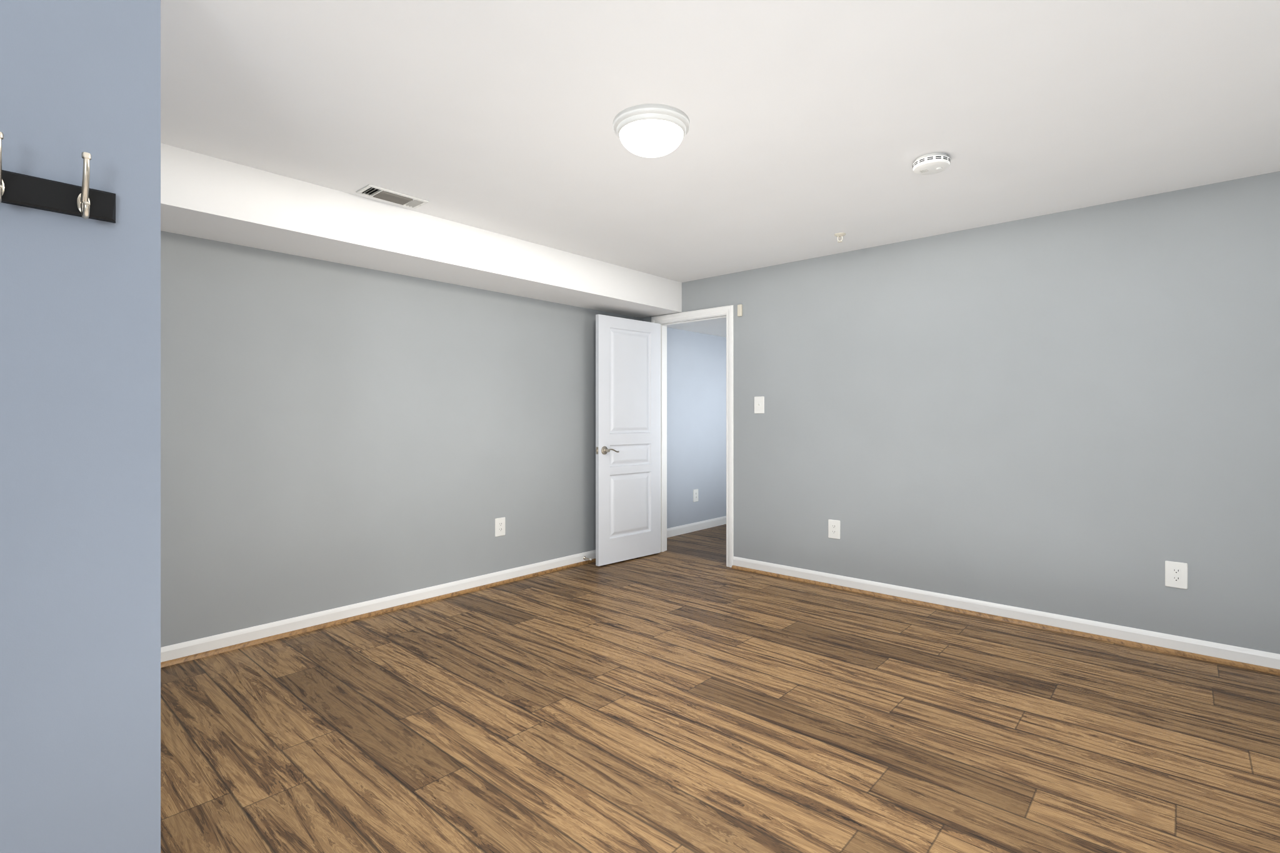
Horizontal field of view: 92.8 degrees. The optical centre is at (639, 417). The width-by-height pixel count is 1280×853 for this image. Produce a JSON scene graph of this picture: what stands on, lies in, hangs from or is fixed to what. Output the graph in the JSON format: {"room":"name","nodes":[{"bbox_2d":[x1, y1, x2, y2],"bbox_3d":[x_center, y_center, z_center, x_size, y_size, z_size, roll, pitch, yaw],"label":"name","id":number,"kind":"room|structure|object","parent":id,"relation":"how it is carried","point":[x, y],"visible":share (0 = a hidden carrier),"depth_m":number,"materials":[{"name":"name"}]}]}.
{"room":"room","nodes":[
{"label":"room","id":0,"kind":"room"},
{"bbox_2d":[0,0,160,852],"bbox_3d":[-2.905,0.021,0.996,1.900,2.337,3.052,0,0,42],"label":"wall","id":1,"kind":"structure","parent":0,"point":[80,535],"depth_m":1.39,"materials":[{"name":"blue paint"}]},
{"bbox_2d":[0,131,115,223],"bbox_3d":[-1.439,-0.514,1.155,0.075,0.142,0.690,0,0,42],"label":"hook rail","id":2,"kind":"object","parent":1,"relation":"attached to","point":[84,200],"visible":1,"depth_m":1.35,"materials":[{"name":"black paint"}]},
{"bbox_2d":[160,230,640,647],"bbox_3d":[-1.296,0.021,4.131,0.120,2.337,3.768,0,0,42],"label":"wall","id":3,"kind":"structure","parent":0,"point":[333,435],"depth_m":3.58,"materials":[{"name":"grey paint"}]},
{"bbox_2d":[160,550,595,668],"bbox_3d":[-1.239,1.146,4.080,0.033,0.088,3.768,0,0,42],"label":"baseboard","id":4,"kind":"structure","parent":3,"relation":"attached to","point":[175,654],"depth_m":3.56,"materials":[{"name":"white paint"}]},
{"bbox_2d":[495,517,504,536],"bbox_3d":[-1.000,0.785,4.366,0.009,0.131,0.087,0,0,42],"label":"electrical outlet","id":5,"kind":"object","parent":3,"relation":"attached to","point":[499,527],"visible":1,"depth_m":4.36,"materials":[{"name":"white plastic"}]},
{"bbox_2d":[583,556,591,560],"bbox_3d":[-0.422,1.145,4.938,0.082,0.026,0.026,0,0,42],"label":"door stop","id":6,"kind":"object","parent":3,"relation":"attached to","point":[584,557],"visible":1,"depth_m":4.94,"materials":[{"name":"white metal"}]},
{"bbox_2d":[666,327,726,528],"bbox_3d":[0.999,0.147,6.954,0.120,2.085,3.500,0,0,42],"label":"wall","id":7,"kind":"structure","parent":0,"point":[696,410],"depth_m":6.40,"materials":[{"name":"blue paint"}]},
{"bbox_2d":[693,488,698,501],"bbox_3d":[0.587,0.820,6.397,0.009,0.131,0.087,0,0,42],"label":"outlet","id":8,"kind":"object","parent":7,"relation":"attached to","point":[695,495],"visible":1,"depth_m":6.39,"materials":[{"name":"white plastic"}]},
{"bbox_2d":[666,515,726,537],"bbox_3d":[1.089,1.146,6.954,0.013,0.088,3.380,0,0,42],"label":"baseboard","id":9,"kind":"structure","parent":7,"relation":"attached to","point":[680,530],"depth_m":6.38,"materials":[{"name":"white paint"}]},
{"bbox_2d":[666,318,726,337],"bbox_3d":[1.605,-0.945,6.627,1.620,0.100,3.580,0,0,42],"label":"ceiling","id":10,"kind":"structure","parent":0,"point":[717,327],"depth_m":6.04,"materials":[{"name":"white paint"}]},
{"bbox_2d":[160,524,1279,852],"bbox_3d":[0.626,1.240,2.793,5.270,0.100,10.600,0,0,42],"label":"floor","id":11,"kind":"structure","parent":0,"point":[662,702],"depth_m":2.31,"materials":[{"name":"laminate"}]},
{"bbox_2d":[160,0,1279,282],"bbox_3d":[-0.503,-1.197,1.402,5.100,0.100,7.020,0,0,42],"label":"ceiling","id":12,"kind":"structure","parent":0,"point":[815,126],"depth_m":2.26,"materials":[{"name":"white paint"}]},
{"bbox_2d":[355,184,428,208],"bbox_3d":[-1.281,-1.143,3.164,0.152,0.014,0.320,0,0,42],"label":"ceiling vent","id":13,"kind":"object","parent":12,"relation":"in","point":[388,195],"visible":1,"depth_m":3.14,"materials":[{"name":"white metal"}]},
{"bbox_2d":[160,143,681,318],"bbox_3d":[-1.076,-1.021,3.935,0.470,0.252,3.768,0,0,42],"label":"soffit","id":14,"kind":"structure","parent":12,"relation":"attached to","point":[204,196],"depth_m":3.30,"materials":[{"name":"white paint"}]},
{"bbox_2d":[613,103,689,157],"bbox_3d":[0.044,-1.088,2.375,0.300,0.118,0.300,0,0,42],"label":"flush-mount light fixture","id":15,"kind":"object","parent":12,"relation":"attached to","point":[651,130],"visible":1,"depth_m":2.29,"materials":[{"name":"white glass"}]},
{"bbox_2d":[834,232,845,242],"bbox_3d":[1.253,-1.122,3.817,0.068,0.050,0.068,0,0,42],"label":"sprinkler head","id":16,"kind":"object","parent":12,"relation":"attached to","point":[840,234],"visible":0.98,"depth_m":3.81},
{"bbox_2d":[912,153,950,174],"bbox_3d":[1.293,-1.122,2.707,0.150,0.050,0.152,0,0,42],"label":"smoke detector","id":17,"kind":"object","parent":12,"relation":"attached to","point":[930,164],"visible":1,"depth_m":2.67,"materials":[{"name":"white plastic"}]},
{"bbox_2d":[640,171,1279,654],"bbox_3d":[1.778,0.021,3.991,4.990,2.337,0.120,0,0,42],"label":"wall","id":18,"kind":"structure","parent":0,"point":[1073,412],"depth_m":3.47,"materials":[{"name":"grey paint"}]},
{"bbox_2d":[595,314,660,566],"bbox_3d":[-0.086,0.180,5.082,0.726,1.995,0.150,0,0,-44],"label":"door","id":19,"kind":"structure","parent":18,"relation":"in","point":[627,439],"depth_m":5.04,"materials":[{"name":"white paint"}]},
{"bbox_2d":[651,305,733,567],"bbox_3d":[0.460,0.149,5.158,0.854,2.082,0.138,0,0,42],"label":"door frame","id":20,"kind":"structure","parent":18,"relation":"attached to","point":[728,310],"depth_m":4.96,"materials":[{"name":"white paint"}]},
{"bbox_2d":[737,304,742,316],"bbox_3d":[0.784,-0.840,4.784,0.038,0.092,0.022,0,0,42],"label":"sensor","id":21,"kind":"object","parent":18,"relation":"attached to","point":[739,310],"visible":1,"depth_m":4.77,"materials":[{"name":"beige plastic"}]},
{"bbox_2d":[754,396,764,413],"bbox_3d":[0.909,-0.096,4.672,0.087,0.131,0.022,0,0,42],"label":"light switch","id":22,"kind":"object","parent":18,"relation":"attached to","point":[759,404],"visible":1,"depth_m":4.67,"materials":[{"name":"white plastic"}]},
{"bbox_2d":[828,519,840,539],"bbox_3d":[1.362,0.785,4.276,0.087,0.131,0.009,0,0,42],"label":"electrical outlet","id":23,"kind":"object","parent":18,"relation":"attached to","point":[834,529],"visible":1,"depth_m":4.27,"materials":[{"name":"white plastic"}]},
{"bbox_2d":[731,556,1279,674],"bbox_3d":[2.115,1.146,3.587,3.708,0.088,0.033,0,0,42],"label":"baseboard","id":24,"kind":"structure","parent":18,"relation":"attached to","point":[1252,659],"depth_m":3.45,"materials":[{"name":"white paint"}]},
{"bbox_2d":[1165,560,1188,589],"bbox_3d":[2.706,0.795,3.075,0.087,0.131,0.009,0,0,42],"label":"electrical outlet","id":25,"kind":"object","parent":18,"relation":"attached to","point":[1176,574],"visible":1,"depth_m":3.07,"materials":[{"name":"white plastic"}]}
]}

